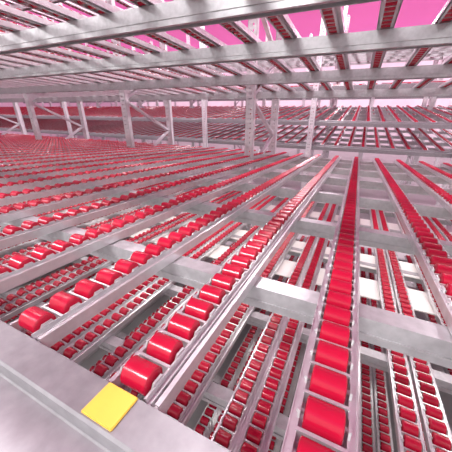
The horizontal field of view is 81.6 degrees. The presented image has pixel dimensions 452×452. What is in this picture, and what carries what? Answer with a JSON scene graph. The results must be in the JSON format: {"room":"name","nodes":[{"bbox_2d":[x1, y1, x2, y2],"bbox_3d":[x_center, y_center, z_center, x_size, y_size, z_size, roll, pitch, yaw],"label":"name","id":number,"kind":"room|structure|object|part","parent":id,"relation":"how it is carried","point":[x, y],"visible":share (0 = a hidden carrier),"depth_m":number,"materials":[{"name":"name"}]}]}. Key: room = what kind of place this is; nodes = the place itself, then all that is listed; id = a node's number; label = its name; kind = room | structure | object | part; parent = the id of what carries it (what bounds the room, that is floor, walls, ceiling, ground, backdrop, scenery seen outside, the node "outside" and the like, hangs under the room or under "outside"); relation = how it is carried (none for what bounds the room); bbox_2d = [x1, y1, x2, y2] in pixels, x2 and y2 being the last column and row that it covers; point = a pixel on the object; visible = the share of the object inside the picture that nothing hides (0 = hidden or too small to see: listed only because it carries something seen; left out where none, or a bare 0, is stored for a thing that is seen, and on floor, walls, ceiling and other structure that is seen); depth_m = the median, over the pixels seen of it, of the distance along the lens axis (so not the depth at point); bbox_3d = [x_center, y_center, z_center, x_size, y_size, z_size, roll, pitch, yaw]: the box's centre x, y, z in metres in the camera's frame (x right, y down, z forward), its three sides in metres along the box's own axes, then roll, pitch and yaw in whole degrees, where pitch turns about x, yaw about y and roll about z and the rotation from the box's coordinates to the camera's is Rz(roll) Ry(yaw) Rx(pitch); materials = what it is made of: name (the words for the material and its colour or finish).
{"room":"distribution center","nodes":[
{"label":"distribution center","id":0,"kind":"room"},
{"bbox_2d":[0,102,76,135],"bbox_3d":[-18.852,-7.121,14.655,0.100,5.450,23.000,11,27,23],"label":"wall","id":1,"kind":"structure","parent":0,"point":[21,104],"depth_m":21.24,"materials":[{"name":"pink paint"}]},
{"bbox_2d":[0,0,446,60],"bbox_3d":[-3.848,-7.256,8.196,32.000,0.100,20.500,11,27,23],"label":"ceiling","id":2,"kind":"structure","parent":0,"point":[364,16],"depth_m":10.63,"materials":[{"name":"pink paint"}]},
{"bbox_2d":[0,135,451,451],"bbox_3d":[-4.390,-1.733,9.448,32.000,0.100,23.000,11,27,23],"label":"floor","id":3,"kind":"structure","parent":0,"point":[446,398],"depth_m":5.75,"materials":[{"name":"concrete"}]},
{"bbox_2d":[0,0,451,451],"bbox_3d":[-6.543,-2.173,4.849,21.600,4.480,4.040,11,27,23],"label":"rack","id":4,"kind":"object","parent":3,"relation":"on","point":[63,201],"visible":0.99,"depth_m":1.15,"materials":[{"name":"metal"}]},
{"bbox_3d":[-4.882,-2.738,6.103,0.171,4.480,0.120,11,27,23],"label":"upright post","id":5,"kind":"part","parent":4,"relation":"part of","materials":[{"name":"metal"}]},
{"bbox_3d":[-3.316,-1.991,4.444,0.171,4.480,0.120,11,27,23],"label":"upright post","id":6,"kind":"part","parent":4,"relation":"part of","materials":[{"name":"metal"}]},
{"bbox_3d":[-2.900,-2.346,5.233,0.171,4.480,0.120,11,27,23],"label":"upright post","id":7,"kind":"part","parent":4,"relation":"part of","materials":[{"name":"metal"}]},
{"bbox_2d":[81,382,137,430],"bbox_3d":[-0.137,0.212,0.311,0.048,0.006,0.042,11,27,23],"label":"label","id":8,"kind":"object","parent":4,"relation":"on","point":[111,404],"visible":1,"depth_m":0.31,"materials":[{"name":"paper"}]},
{"bbox_3d":[-1.379,-1.608,3.594,0.171,4.480,0.120,11,27,23],"label":"upright post","id":9,"kind":"part","parent":4,"relation":"part of","materials":[{"name":"metal"}]},
{"bbox_3d":[-0.963,-1.963,4.383,0.171,4.480,0.120,11,27,23],"label":"upright post","id":10,"kind":"part","parent":4,"relation":"part of","materials":[{"name":"metal"}]},
{"bbox_3d":[0.270,-1.282,2.871,0.171,4.480,0.120,11,27,23],"label":"upright post","id":11,"kind":"part","parent":4,"relation":"part of","materials":[{"name":"metal"}]},
{"bbox_3d":[0.686,-1.637,3.659,0.171,4.480,0.120,11,27,23],"label":"upright post","id":12,"kind":"part","parent":4,"relation":"part of","materials":[{"name":"metal"}]},
{"bbox_2d":[0,5,451,204],"bbox_3d":[-4.288,-4.097,9.121,21.600,4.480,4.040,11,27,23],"label":"rack","id":13,"kind":"object","parent":3,"relation":"on","point":[103,121],"visible":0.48,"depth_m":6.03,"materials":[{"name":"metal"}]},
{"bbox_3d":[-6.400,-3.621,8.064,0.171,4.480,0.120,11,27,23],"label":"upright post","id":14,"kind":"part","parent":13,"relation":"part of","materials":[{"name":"metal"}]},
{"bbox_3d":[-4.417,-3.229,7.194,0.171,4.480,0.120,11,27,23],"label":"upright post","id":15,"kind":"part","parent":13,"relation":"part of","materials":[{"name":"metal"}]},
{"bbox_3d":[-5.116,-4.716,10.496,0.171,4.480,0.120,11,27,23],"label":"upright post","id":16,"kind":"part","parent":13,"relation":"part of","materials":[{"name":"metal"}]},
{"bbox_3d":[-3.134,-4.324,9.626,0.171,4.480,0.120,11,27,23],"label":"upright post","id":17,"kind":"part","parent":13,"relation":"part of","materials":[{"name":"metal"}]},
{"bbox_3d":[-2.717,-4.680,10.415,0.171,4.480,0.120,11,27,23],"label":"upright post","id":18,"kind":"part","parent":13,"relation":"part of","materials":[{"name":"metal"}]},
{"bbox_3d":[-1.151,-3.933,8.756,0.171,4.480,0.120,11,27,23],"label":"upright post","id":19,"kind":"part","parent":13,"relation":"part of","materials":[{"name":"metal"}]},
{"bbox_3d":[-0.453,-2.446,5.454,0.171,4.480,0.120,11,27,23],"label":"upright post","id":20,"kind":"part","parent":13,"relation":"part of","materials":[{"name":"metal"}]},
{"bbox_3d":[1.247,-3.896,8.675,0.171,4.480,0.120,11,27,23],"label":"upright post","id":21,"kind":"part","parent":13,"relation":"part of","materials":[{"name":"metal"}]},
{"bbox_3d":[1.530,-2.054,4.585,0.171,4.480,0.120,11,27,23],"label":"upright post","id":22,"kind":"part","parent":13,"relation":"part of","materials":[{"name":"metal"}]},
{"bbox_3d":[2.813,-3.149,7.016,0.171,4.480,0.120,11,27,23],"label":"upright post","id":23,"kind":"part","parent":13,"relation":"part of","materials":[{"name":"metal"}]},
{"bbox_3d":[3.230,-3.504,7.805,0.171,4.480,0.120,11,27,23],"label":"upright post","id":24,"kind":"part","parent":13,"relation":"part of","materials":[{"name":"metal"}]},
{"bbox_3d":[5.212,-3.112,6.935,0.171,4.480,0.120,11,27,23],"label":"upright post","id":25,"kind":"part","parent":13,"relation":"part of","materials":[{"name":"metal"}]},
{"bbox_3d":[4.796,-2.757,6.146,0.171,4.480,0.120,11,27,23],"label":"upright post","id":26,"kind":"part","parent":13,"relation":"part of","materials":[{"name":"metal"}]},
{"bbox_3d":[3.512,-1.662,3.715,0.171,4.480,0.120,11,27,23],"label":"upright post","id":27,"kind":"part","parent":13,"relation":"part of","materials":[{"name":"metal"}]},
{"bbox_2d":[23,33,451,175],"bbox_3d":[-1.946,-6.095,13.557,21.600,4.480,4.040,11,27,23],"label":"rack","id":28,"kind":"object","parent":3,"relation":"on","point":[371,101],"visible":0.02,"depth_m":10.38,"materials":[{"name":"metal"}]},
{"bbox_3d":[2.790,-4.266,9.496,0.171,4.480,0.120,11,27,23],"label":"upright post","id":29,"kind":"part","parent":28,"relation":"part of","materials":[{"name":"metal"}]},
{"bbox_3d":[4.490,-5.716,12.716,0.171,4.480,0.120,11,27,23],"label":"upright post","id":30,"kind":"part","parent":28,"relation":"part of","materials":[{"name":"metal"}]},
{"bbox_3d":[4.773,-3.874,8.626,0.171,4.480,0.120,11,27,23],"label":"upright post","id":31,"kind":"part","parent":28,"relation":"part of","materials":[{"name":"metal"}]},
{"bbox_3d":[6.755,-3.482,7.756,0.171,4.480,0.120,11,27,23],"label":"upright post","id":32,"kind":"part","parent":28,"relation":"part of","materials":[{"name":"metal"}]},
{"bbox_2d":[76,57,451,148],"bbox_3d":[0.619,-8.537,17.798,32.000,5.450,0.100,11,27,23],"label":"wall","id":33,"kind":"structure","parent":0,"point":[445,102],"depth_m":15.05,"materials":[{"name":"pink paint"}]}
]}

